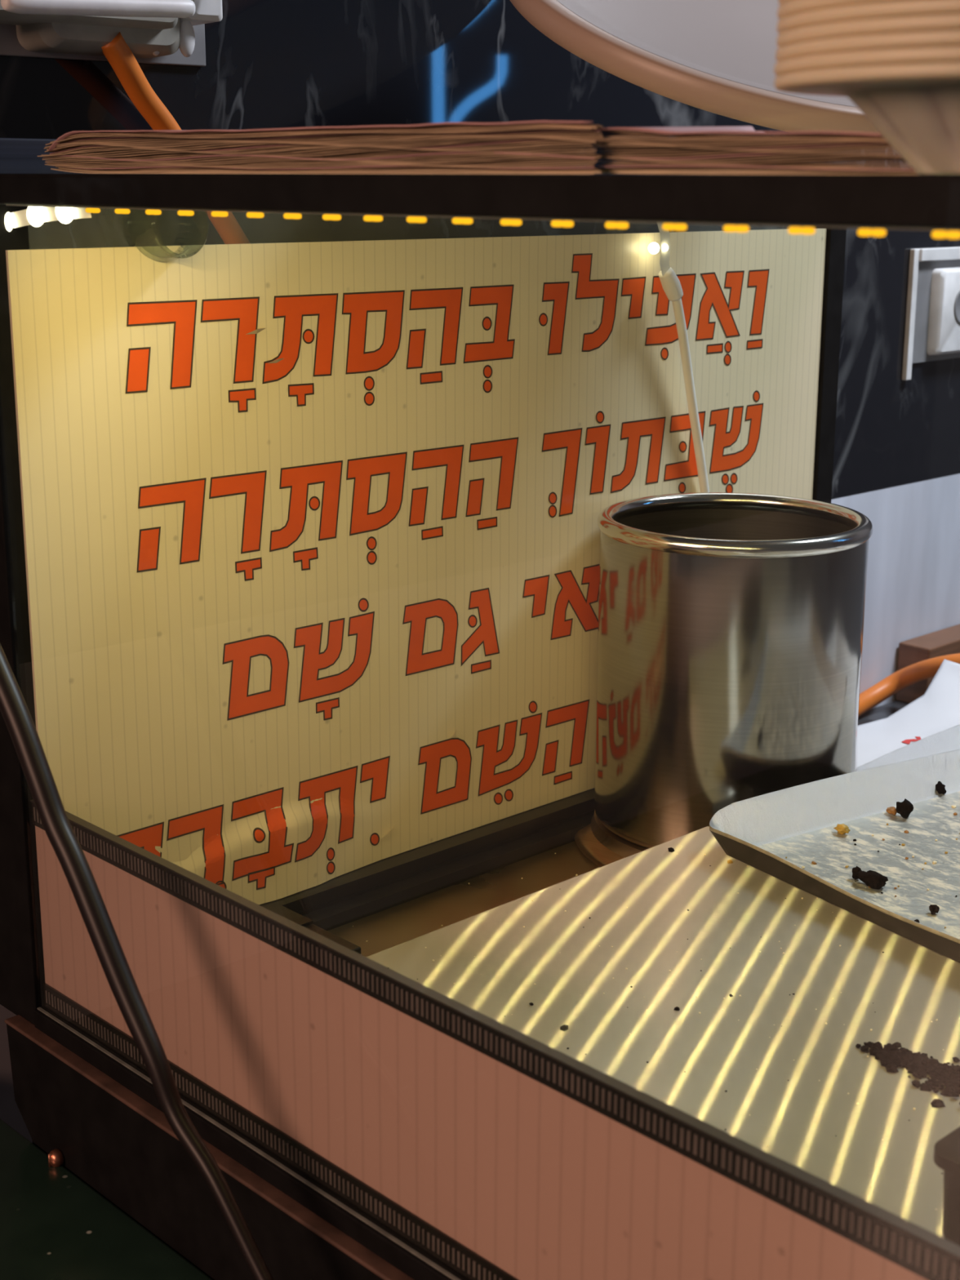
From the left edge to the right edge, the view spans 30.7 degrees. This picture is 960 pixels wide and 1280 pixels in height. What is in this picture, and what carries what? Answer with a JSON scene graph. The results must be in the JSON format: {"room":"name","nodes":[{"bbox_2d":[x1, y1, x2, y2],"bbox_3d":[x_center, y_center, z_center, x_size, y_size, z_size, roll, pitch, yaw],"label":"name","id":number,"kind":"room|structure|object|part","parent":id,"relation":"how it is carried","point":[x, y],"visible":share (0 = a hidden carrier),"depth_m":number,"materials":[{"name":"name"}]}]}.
{"room":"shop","nodes":[
{"label":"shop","id":0,"kind":"room"},
{"bbox_2d":[0,0,959,499],"bbox_3d":[0.196,-0.868,1.434,3.800,1.550,0.100,-13,20,-42],"label":"wall","id":1,"kind":"structure","parent":0,"point":[270,64],"depth_m":1.25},
{"bbox_2d":[0,0,222,66],"bbox_3d":[-0.228,-0.408,1.019,0.202,0.131,0.068,-13,20,-42],"label":"power outlet","id":2,"kind":"object","parent":1,"relation":"attached to","point":[156,32],"visible":1,"depth_m":1.03,"materials":[{"name":"plastic"}]},
{"bbox_3d":[-0.246,-0.415,1.045,0.192,0.131,0.004,-13,20,-42],"label":"plate","id":3,"kind":"part","parent":2,"relation":"part of","materials":[{"name":"white plastic"}]},
{"bbox_2d":[101,31,249,244],"bbox_3d":[-0.189,-0.304,1.110,0.022,0.151,0.130,11,18,35],"label":"cable","id":4,"kind":"object","parent":1,"relation":"attached to","point":[117,53],"visible":0.58,"depth_m":1.08,"materials":[{"name":"orange plastic"}]},
{"bbox_2d":[902,246,959,380],"bbox_3d":[0.473,-0.331,1.768,0.130,0.128,0.016,-13,20,-42],"label":"wall socket","id":5,"kind":"object","parent":1,"relation":"attached to","point":[932,322],"visible":1,"depth_m":1.75,"materials":[{"name":"white plastic"}]},
{"bbox_2d":[0,473,959,1142],"bbox_3d":[0.191,0.438,1.778,3.800,1.150,0.100,-13,20,-42],"label":"wall","id":6,"kind":"structure","parent":0,"point":[913,583],"depth_m":1.82,"materials":[{"name":"white paint"}]},
{"bbox_2d":[857,700,909,725],"bbox_3d":[1.152,0.164,1.564,1.200,0.045,1.418,-13,20,-42],"label":"stone slab","id":7,"kind":"object","parent":6,"relation":"attached to","point":[884,711],"depth_m":1.80,"materials":[{"name":"grey stone"}]},
{"bbox_2d":[857,653,959,716],"bbox_3d":[0.463,0.042,1.778,0.302,0.076,0.090,-4,15,-15],"label":"conduit","id":8,"kind":"object","parent":7,"relation":"on","point":[896,682],"visible":0.66,"depth_m":1.78,"materials":[{"name":"orange plastic"}]},
{"bbox_2d":[895,623,959,703],"bbox_3d":[0.574,0.007,1.939,0.341,0.063,0.038,-13,20,-42],"label":"wood block","id":9,"kind":"object","parent":7,"relation":"on","point":[944,642],"visible":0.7,"depth_m":1.83,"materials":[{"name":"brown wood"}]},
{"bbox_3d":[0.646,1.492,0.135,5.900,0.050,3.420,-13,20,-42],"label":"floor","id":10,"kind":"structure","parent":0,"visible":0},
{"bbox_2d":[0,1118,212,1279],"bbox_3d":[0.019,0.564,0.127,0.902,0.044,2.020,-13,20,-42],"label":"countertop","id":11,"kind":"structure","parent":10,"relation":"on","point":[54,1225],"depth_m":0.95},
{"bbox_2d":[0,644,273,1279],"bbox_3d":[-0.174,0.143,0.840,0.013,0.311,0.278,-13,20,-42],"label":"cable","id":12,"kind":"object","parent":11,"relation":"on","point":[14,709],"visible":1,"depth_m":0.84,"materials":[{"name":"black rubber"}]},
{"bbox_2d":[4,1014,413,1279],"bbox_3d":[0.452,0.337,0.852,0.785,0.114,1.322,-13,20,-42],"label":"plinth","id":13,"kind":"object","parent":11,"relation":"on","point":[87,1123],"visible":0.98,"depth_m":0.94,"materials":[{"name":"brown wood"}]},
{"bbox_2d":[0,137,959,1279],"bbox_3d":[0.455,0.034,0.795,0.790,0.507,1.352,-13,20,-42],"label":"display case","id":14,"kind":"object","parent":11,"relation":"on","point":[392,901],"depth_m":0.92,"materials":[{"name":"black metal"}]},
{"bbox_3d":[-0.268,-0.012,0.998,0.026,0.487,0.049,-13,20,-42],"label":"corner post","id":15,"kind":"part","parent":14,"relation":"part of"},
{"bbox_3d":[-0.234,-0.219,0.911,0.006,0.022,0.114,-13,20,-42],"label":"led strip tail","id":16,"kind":"part","parent":14,"relation":"part of","materials":[{"name":"white plastic"}]},
{"bbox_3d":[-0.175,-0.233,0.982,0.042,0.042,0.030,-13,20,-42],"label":"clear cap","id":17,"kind":"part","parent":14,"relation":"part of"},
{"bbox_3d":[0.197,0.342,0.587,0.030,0.012,1.301,-13,20,-42],"label":"rail","id":18,"kind":"part","parent":14,"relation":"part of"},
{"bbox_2d":[37,120,603,173],"bbox_3d":[-0.055,-0.231,0.821,0.117,0.024,0.399,-13,20,-42],"label":"pile","id":19,"kind":"object","parent":14,"relation":"on","point":[527,147],"visible":0.97,"depth_m":0.75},
{"bbox_3d":[0.001,-0.327,1.200,0.742,0.020,0.020,-13,20,-42],"label":"roof rail","id":20,"kind":"part","parent":14,"relation":"part of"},
{"bbox_2d":[5,227,826,904],"bbox_3d":[0.016,-0.069,1.222,0.732,0.415,0.011,-13,20,-42],"label":"sign","id":21,"kind":"object","parent":14,"relation":"attached to","point":[312,531],"visible":0.8,"depth_m":1.13,"materials":[{"name":"yellow"}]},
{"bbox_3d":[0.182,-0.121,0.484,0.020,0.015,1.352,-13,20,-42],"label":"rail","id":22,"kind":"part","parent":14,"relation":"part of","materials":[{"name":"black metal"}]},
{"bbox_3d":[0.199,-0.107,0.470,0.010,0.003,1.284,-13,20,-42],"label":"led strip","id":23,"kind":"part","parent":14,"relation":"part of","materials":[{"name":"plastic"}]},
{"bbox_2d":[30,799,959,1279],"bbox_3d":[0.190,0.273,0.566,0.006,0.129,1.288,-13,20,-42],"label":"panel","id":24,"kind":"object","parent":14,"relation":"in","point":[495,1151],"visible":0.94,"depth_m":0.78,"materials":[{"name":"pink"}]},
{"bbox_2d":[366,826,959,1238],"bbox_3d":[0.386,0.284,0.681,0.380,0.054,1.074,-13,20,-42],"label":"sheet","id":25,"kind":"object","parent":14,"relation":"on","point":[910,985],"visible":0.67,"depth_m":0.93,"materials":[{"name":"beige metal"}]},
{"bbox_2d":[387,845,951,1209],"bbox_3d":[0.210,0.214,0.836,0.348,0.004,0.573,-13,20,-42],"label":"crumbs","id":26,"kind":"object","parent":25,"relation":"on","point":[564,1027],"visible":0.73,"depth_m":0.92,"materials":[{"name":"brown food"}]},
{"bbox_2d":[709,748,959,962],"bbox_3d":[0.407,0.142,1.052,0.360,0.029,0.420,-10,18,-33],"label":"baking tray","id":27,"kind":"object","parent":25,"relation":"on","point":[797,824],"visible":0.99,"depth_m":1.13,"materials":[{"name":"metal"}]},
{"bbox_2d":[833,823,850,835],"bbox_3d":[0.239,0.125,1.155,0.010,0.007,0.011,1,15,2],"label":"crumb","id":28,"kind":"object","parent":27,"relation":"on","point":[842,828],"visible":1,"depth_m":1.15,"materials":[{"name":"yellow food"}]},
{"bbox_2d":[852,866,862,879],"bbox_3d":[0.232,0.144,1.080,0.006,0.009,0.007,-4,15,-15],"label":"crumb","id":29,"kind":"object","parent":27,"relation":"on","point":[855,869],"visible":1,"depth_m":1.08,"materials":[{"name":"black food"}]},
{"bbox_2d":[857,870,888,889],"bbox_3d":[0.240,0.146,1.069,0.014,0.011,0.020,-13,20,-42],"label":"crumb","id":30,"kind":"object","parent":27,"relation":"on","point":[873,879],"visible":1,"depth_m":1.06,"materials":[{"name":"black food"}]},
{"bbox_2d":[785,804,959,928],"bbox_3d":[0.396,0.155,1.054,0.301,0.003,0.351,-9,18,-33],"label":"crumbs","id":31,"kind":"object","parent":27,"relation":"on","point":[934,862],"visible":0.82,"depth_m":1.11,"materials":[{"name":"brown food"}]},
{"bbox_2d":[885,806,897,815],"bbox_3d":[0.280,0.116,1.192,0.007,0.006,0.010,-13,20,-42],"label":"crumb","id":32,"kind":"object","parent":27,"relation":"on","point":[891,810],"visible":1,"depth_m":1.19,"materials":[{"name":"orange food"}]},
{"bbox_2d":[896,798,913,818],"bbox_3d":[0.287,0.115,1.184,0.012,0.014,0.013,4,15,14],"label":"crumb","id":33,"kind":"object","parent":27,"relation":"on","point":[905,807],"visible":1,"depth_m":1.18,"materials":[{"name":"black food"}]},
{"bbox_2d":[928,904,939,915],"bbox_3d":[0.267,0.159,1.030,0.006,0.006,0.006,2,15,8],"label":"crumb","id":34,"kind":"object","parent":27,"relation":"on","point":[934,908],"visible":1,"depth_m":1.03,"materials":[{"name":"brown food"}]},
{"bbox_2d":[935,781,946,794],"bbox_3d":[0.324,0.104,1.230,0.007,0.010,0.009,-13,20,-42],"label":"crumb","id":35,"kind":"object","parent":27,"relation":"on","point":[940,787],"visible":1,"depth_m":1.23,"materials":[{"name":"black food"}]},
{"bbox_2d":[855,1041,959,1107],"bbox_3d":[0.223,0.208,0.854,0.047,0.008,0.071,-6,16,-22],"label":"crumbs","id":36,"kind":"object","parent":25,"relation":"on","point":[918,1064],"visible":1,"depth_m":0.85,"materials":[{"name":"brown food"}]},
{"bbox_2d":[933,1126,959,1245],"bbox_3d":[0.268,0.229,0.686,0.109,0.048,0.149,-13,20,-42],"label":"tub","id":37,"kind":"object","parent":25,"relation":"on","point":[947,1149],"visible":0.89,"depth_m":0.70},
{"bbox_3d":[0.268,0.210,0.681,0.109,0.008,0.149,-13,20,-42],"label":"tub lid","id":38,"kind":"part","parent":37,"relation":"part of","materials":[{"name":"beige plastic"}]},
{"bbox_2d":[648,222,709,493],"bbox_3d":[0.157,-0.173,1.320,0.017,0.287,0.100,14,20,41],"label":"lead","id":39,"kind":"object","parent":14,"relation":"hanging from","point":[671,285],"visible":0.78,"depth_m":1.30,"materials":[{"name":"white plastic"}]},
{"bbox_2d":[510,0,879,133],"bbox_3d":[0.198,-0.405,1.125,0.370,0.176,0.347,-13,20,-42],"label":"serving dish","id":40,"kind":"object","parent":14,"relation":"on","point":[715,56],"visible":0.48,"depth_m":1.02,"materials":[{"name":"ceramic"}]},
{"bbox_3d":[0.199,-0.410,1.120,0.342,0.150,0.318,-13,20,-42],"label":"dish","id":41,"kind":"part","parent":40,"relation":"part of","materials":[{"name":"ceramic"}]},
{"bbox_2d":[574,492,872,866],"bbox_3d":[0.179,0.030,1.268,0.218,0.245,0.218,-13,20,-42],"label":"steel pot","id":42,"kind":"object","parent":14,"relation":"on","point":[730,642],"visible":0.78,"depth_m":1.19,"materials":[{"name":"silver metal"}]},
{"bbox_2d":[582,125,926,174],"bbox_3d":[0.125,-0.180,0.640,0.102,0.020,0.149,-13,20,-42],"label":"pile","id":43,"kind":"object","parent":14,"relation":"on","point":[686,149],"visible":0.98,"depth_m":0.62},
{"bbox_3d":[0.285,-0.138,1.481,0.022,0.486,0.018,-13,20,-42],"label":"post","id":44,"kind":"part","parent":14,"relation":"part of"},
{"bbox_2d":[773,61,959,174],"bbox_3d":[0.168,-0.161,0.546,0.151,0.030,0.151,-13,20,-42],"label":"bowl","id":45,"kind":"object","parent":14,"relation":"on","point":[914,107],"visible":1,"depth_m":0.52,"materials":[{"name":"brown kraft cardboard"}]},
{"bbox_2d":[773,45,959,75],"bbox_3d":[0.168,-0.165,0.545,0.151,0.030,0.151,14,20,42],"label":"bowl","id":46,"kind":"object","parent":45,"relation":"on","point":[942,53],"visible":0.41,"depth_m":0.49,"materials":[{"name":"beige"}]},
{"bbox_2d":[775,29,959,62],"bbox_3d":[0.168,-0.169,0.544,0.151,0.030,0.151,13,19,39],"label":"bowl","id":47,"kind":"object","parent":46,"relation":"on","point":[948,37],"visible":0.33,"depth_m":0.49,"materials":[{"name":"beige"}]},
{"bbox_2d":[776,13,959,47],"bbox_3d":[0.168,-0.173,0.543,0.151,0.030,0.151,11,18,36],"label":"bowl","id":48,"kind":"object","parent":47,"relation":"on","point":[936,21],"visible":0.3,"depth_m":0.49,"materials":[{"name":"brown kraft cardboard"}]},
{"bbox_2d":[776,0,959,34],"bbox_3d":[0.168,-0.177,0.542,0.151,0.030,0.151,10,18,34],"label":"bowl","id":49,"kind":"object","parent":48,"relation":"on","point":[902,7],"visible":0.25,"depth_m":0.49,"materials":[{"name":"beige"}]},
{"bbox_2d":[777,0,900,19],"bbox_3d":[0.168,-0.181,0.541,0.151,0.030,0.151,9,17,31],"label":"bowl","id":50,"kind":"object","parent":49,"relation":"on","point":[793,6],"visible":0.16,"depth_m":0.51,"materials":[{"name":"beige plastic"}]},
{"bbox_2d":[854,659,959,771],"bbox_3d":[0.370,0.069,1.497,0.294,0.033,0.125,-13,20,-42],"label":"paper sheet","id":51,"kind":"object","parent":14,"relation":"on","point":[938,710],"visible":0.7,"depth_m":1.53,"materials":[{"name":"white paper"}]},
{"bbox_2d":[901,736,921,743],"bbox_3d":[0.366,0.085,1.477,0.024,0.001,0.013,-13,20,-42],"label":"print","id":52,"kind":"object","parent":51,"relation":"on","point":[904,740],"depth_m":1.48,"materials":[{"name":"red paint"}]},
{"bbox_2d":[855,724,959,771],"bbox_3d":[0.545,0.126,1.299,0.353,0.044,0.430,-13,20,-42],"label":"paper sheet","id":53,"kind":"object","parent":14,"relation":"in","point":[948,740],"visible":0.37,"depth_m":1.39,"materials":[{"name":"paper"}]},
{"bbox_3d":[0.168,-0.189,0.539,0.151,0.030,0.151,7,16,25],"label":"bowl","id":54,"kind":"object","parent":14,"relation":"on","visible":0},
{"bbox_2d":[777,0,791,4],"bbox_3d":[0.168,-0.185,0.540,0.151,0.030,0.151,8,17,28],"label":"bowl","id":55,"kind":"object","parent":54,"relation":"in","point":[780,2],"visible":0.02,"depth_m":0.54,"materials":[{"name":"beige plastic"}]}
]}

